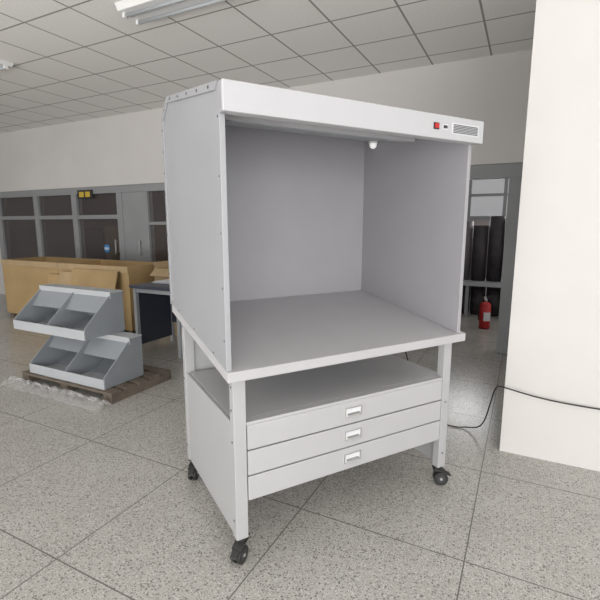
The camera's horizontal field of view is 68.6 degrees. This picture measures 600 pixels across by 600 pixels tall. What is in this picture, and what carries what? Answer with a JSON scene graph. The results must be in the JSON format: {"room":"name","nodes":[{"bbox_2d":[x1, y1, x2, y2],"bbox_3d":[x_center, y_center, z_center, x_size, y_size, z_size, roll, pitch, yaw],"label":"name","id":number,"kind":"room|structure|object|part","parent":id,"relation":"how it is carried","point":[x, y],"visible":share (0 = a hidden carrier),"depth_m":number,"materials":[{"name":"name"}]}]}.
{"room":"workshop","nodes":[
{"label":"workshop","id":0,"kind":"room"},
{"bbox_2d":[4,195,75,258],"bbox_3d":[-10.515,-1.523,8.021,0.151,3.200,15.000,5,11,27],"label":"window","id":1,"kind":"structure","parent":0,"point":[59,232],"depth_m":13.25,"materials":[{"name":"glass"}]},
{"bbox_2d":[0,49,531,294],"bbox_3d":[-3.351,-1.461,7.659,12.950,3.200,0.151,5,11,27],"label":"wall","id":2,"kind":"structure","parent":0,"point":[122,149],"depth_m":5.47,"materials":[{"name":"paint"}]},
{"bbox_2d":[0,183,166,261],"bbox_3d":[-3.857,-0.956,7.967,5.244,2.094,0.161,5,11,27],"label":"window frame","id":3,"kind":"structure","parent":2,"relation":"in","point":[134,203],"depth_m":7.50,"materials":[{"name":"grey metal"}]},
{"bbox_2d":[77,190,93,198],"bbox_3d":[-3.768,-1.851,7.713,0.400,0.150,0.014,5,11,27],"label":"exit sign","id":4,"kind":"object","parent":3,"relation":"attached to","point":[81,194],"visible":1,"depth_m":7.71,"materials":[{"name":"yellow plastic"}]},
{"bbox_2d":[104,244,109,251],"bbox_3d":[-3.392,-0.905,7.729,0.140,0.140,0.009,5,11,27],"label":"round sticker","id":5,"kind":"object","parent":3,"relation":"attached to","point":[106,247],"visible":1,"depth_m":7.72,"materials":[{"name":"blue"}]},
{"bbox_2d":[470,162,522,353],"bbox_3d":[1.654,-0.487,5.222,1.694,2.094,0.120,5,11,27],"label":"door frame","id":6,"kind":"structure","parent":2,"relation":"in","point":[513,171],"depth_m":4.81,"materials":[{"name":"grey metal"}]},
{"bbox_2d":[0,0,535,132],"bbox_3d":[-2.429,-2.455,3.682,18.000,0.100,15.000,5,11,27],"label":"ceiling","id":7,"kind":"structure","parent":0,"point":[73,60],"depth_m":4.33,"materials":[{"name":"tile"}]},
{"bbox_2d":[0,59,13,69],"bbox_3d":[-3.739,-2.580,4.964,1.200,0.084,0.317,5,11,27],"label":"fluorescent ceiling light","id":8,"kind":"object","parent":7,"relation":"attached to","point":[4,64],"visible":1,"depth_m":4.76,"materials":[{"name":"white plastic"}]},
{"bbox_2d":[115,0,226,25],"bbox_3d":[-0.879,-2.312,3.396,1.200,0.084,0.317,5,11,27],"label":"fluorescent ceiling light","id":9,"kind":"object","parent":7,"relation":"attached to","point":[142,11],"visible":1,"depth_m":3.49,"materials":[{"name":"white plastic"}]},
{"bbox_2d":[82,191,505,295],"bbox_3d":[0.783,-1.891,10.174,18.000,3.200,0.151,5,11,27],"label":"wall","id":10,"kind":"structure","parent":0,"point":[102,204],"depth_m":13.35,"materials":[{"name":"white paint"}]},
{"bbox_2d":[467,178,508,219],"bbox_3d":[3.972,-2.078,8.448,5.600,1.050,0.091,5,11,27],"label":"window","id":11,"kind":"structure","parent":10,"relation":"in","point":[505,194],"depth_m":8.63,"materials":[{"name":"grey metal"}]},
{"bbox_2d":[0,294,599,599],"bbox_3d":[-2.429,0.797,4.238,18.000,0.100,15.000,5,11,27],"label":"floor","id":12,"kind":"structure","parent":0,"point":[98,499],"depth_m":2.27,"materials":[{"name":"tile"}]},
{"bbox_2d":[1,257,154,332],"bbox_3d":[-3.328,-0.104,6.485,2.750,0.920,1.000,5,11,27],"label":"crate","id":13,"kind":"object","parent":12,"relation":"on","point":[23,277],"visible":0.52,"depth_m":6.27,"materials":[{"name":"cardboard"}]},
{"bbox_2d":[22,364,170,403],"bbox_3d":[-1.920,0.713,4.166,1.200,0.090,0.680,5,11,27],"label":"wooden pallet","id":14,"kind":"object","parent":12,"relation":"on","point":[153,376],"visible":0.49,"depth_m":3.88,"materials":[{"name":"brown wood"}]},
{"bbox_2d":[29,331,143,389],"bbox_3d":[-1.981,0.493,4.050,1.010,0.382,0.432,5,11,27],"label":"storage bins","id":15,"kind":"object","parent":14,"relation":"on","point":[105,362],"visible":0.75,"depth_m":3.98,"materials":[{"name":"grey metal"}]},
{"bbox_2d":[13,284,124,340],"bbox_3d":[-2.186,0.090,4.133,1.010,0.382,0.432,5,11,27],"label":"storage bins","id":16,"kind":"object","parent":15,"relation":"on","point":[83,313],"visible":1,"depth_m":4.08,"materials":[{"name":"grey metal"}]},
{"bbox_2d":[84,225,167,261],"bbox_3d":[-2.609,-0.933,9.729,5.500,1.461,0.600,5,11,27],"label":"window","id":17,"kind":"structure","parent":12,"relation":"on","point":[95,240],"depth_m":10.26,"materials":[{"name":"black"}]},
{"bbox_2d":[129,279,182,357],"bbox_3d":[-1.159,0.210,4.990,1.400,0.805,0.650,5,11,27],"label":"desk","id":18,"kind":"object","parent":12,"relation":"on","point":[155,319],"visible":0.31,"depth_m":5.16,"materials":[{"name":"painted metal"},{"name":"laminate"}]},
{"bbox_2d":[150,261,176,334],"bbox_3d":[-1.641,-0.047,6.032,0.490,0.960,0.680,5,11,27],"label":"carton","id":19,"kind":"object","parent":12,"relation":"on","point":[161,270],"visible":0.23,"depth_m":5.82,"materials":[{"name":"brown cardboard"}]},
{"bbox_2d":[161,78,483,564],"bbox_3d":[0.086,0.019,2.355,1.332,2.069,0.930,-5,11,-29],"label":"booth","id":20,"kind":"object","parent":12,"relation":"on","point":[314,240],"visible":1,"depth_m":2.27,"materials":[{"name":"grey metal"}]},
{"bbox_3d":[-0.489,-0.369,1.994,0.022,1.181,0.880,-5,11,-29],"label":"panel","id":21,"kind":"part","parent":20,"relation":"part of","materials":[{"name":"white metal"}]},
{"bbox_3d":[-0.131,-0.529,2.642,1.250,1.035,0.018,-5,11,-29],"label":"panel","id":22,"kind":"part","parent":20,"relation":"part of","materials":[{"name":"grey metal"}]},
{"bbox_2d":[190,355,441,474],"bbox_3d":[0.089,0.585,2.445,1.196,0.362,0.749,-5,11,-29],"label":"drawer unit","id":23,"kind":"object","parent":20,"relation":"attached to","point":[298,422],"depth_m":2.14,"materials":[{"name":"grey metal"}]},
{"bbox_2d":[225,115,414,141],"bbox_3d":[0.051,-0.858,2.225,1.040,0.083,0.400,-5,11,-29],"label":"diffuser","id":24,"kind":"object","parent":20,"relation":"attached to","point":[230,120],"depth_m":2.10,"materials":[{"name":"white plastic"}]},
{"bbox_3d":[0.267,0.757,2.148,1.122,0.110,0.022,-5,11,-29],"label":"drawer","id":25,"kind":"part","parent":20,"relation":"part of","materials":[{"name":"white metal"}]},
{"bbox_3d":[0.267,0.642,2.129,1.122,0.110,0.022,-5,11,-29],"label":"drawer","id":26,"kind":"part","parent":20,"relation":"part of","materials":[{"name":"white metal"}]},
{"bbox_3d":[0.267,0.528,2.109,1.122,0.110,0.022,-5,11,-29],"label":"drawer","id":27,"kind":"part","parent":20,"relation":"part of","materials":[{"name":"white metal"}]},
{"bbox_3d":[0.256,0.756,2.117,0.096,0.044,0.022,-5,11,-29],"label":"drawer pull","id":28,"kind":"part","parent":20,"relation":"part of","materials":[{"name":"white plastic"}]},
{"bbox_3d":[0.256,0.642,2.097,0.096,0.044,0.022,-5,11,-29],"label":"drawer pull","id":29,"kind":"part","parent":20,"relation":"part of","materials":[{"name":"white plastic"}]},
{"bbox_3d":[0.256,0.528,2.078,0.096,0.044,0.022,-5,11,-29],"label":"drawer pull","id":30,"kind":"part","parent":20,"relation":"part of","materials":[{"name":"white plastic"}]},
{"bbox_3d":[0.451,-0.962,2.711,0.056,0.060,0.056,-5,11,-29],"label":"spot bulb","id":31,"kind":"part","parent":20,"relation":"part of","materials":[{"name":"white glass"}]},
{"bbox_3d":[0.624,-0.473,2.602,0.022,1.181,0.880,-5,11,-29],"label":"panel","id":32,"kind":"part","parent":20,"relation":"part of","materials":[{"name":"grey metal"}]},
{"bbox_3d":[0.731,-0.795,2.043,0.295,0.050,0.008,-5,11,-29],"label":"control panel","id":33,"kind":"part","parent":20,"relation":"part of","materials":[{"name":"white metal"}]},
{"bbox_2d":[461,216,505,316],"bbox_3d":[2.776,-0.561,7.180,3.335,1.587,0.600,5,11,27],"label":"gas cylinder","id":34,"kind":"object","parent":12,"relation":"on","point":[475,284],"visible":0.16,"depth_m":7.01,"materials":[{"name":"black metal"}]},
{"bbox_2d":[478,296,492,328],"bbox_3d":[2.615,0.175,6.210,0.161,0.462,0.163,-9,13,-42],"label":"fire extinguisher","id":35,"kind":"object","parent":12,"relation":"on","point":[484,313],"visible":1,"depth_m":6.17,"materials":[{"name":"red metal"}]},
{"bbox_2d":[405,352,599,427],"bbox_3d":[1.400,0.526,2.846,1.611,0.900,0.298,5,11,26],"label":"power cord","id":36,"kind":"object","parent":12,"relation":"on","point":[496,387],"visible":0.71,"depth_m":2.74,"materials":[{"name":"black rubber"}]},
{"bbox_2d":[499,0,599,471],"bbox_3d":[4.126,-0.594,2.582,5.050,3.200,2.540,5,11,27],"label":"pillar","id":37,"kind":"structure","parent":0,"point":[553,353],"depth_m":2.55,"materials":[{"name":"paint"}]}
]}

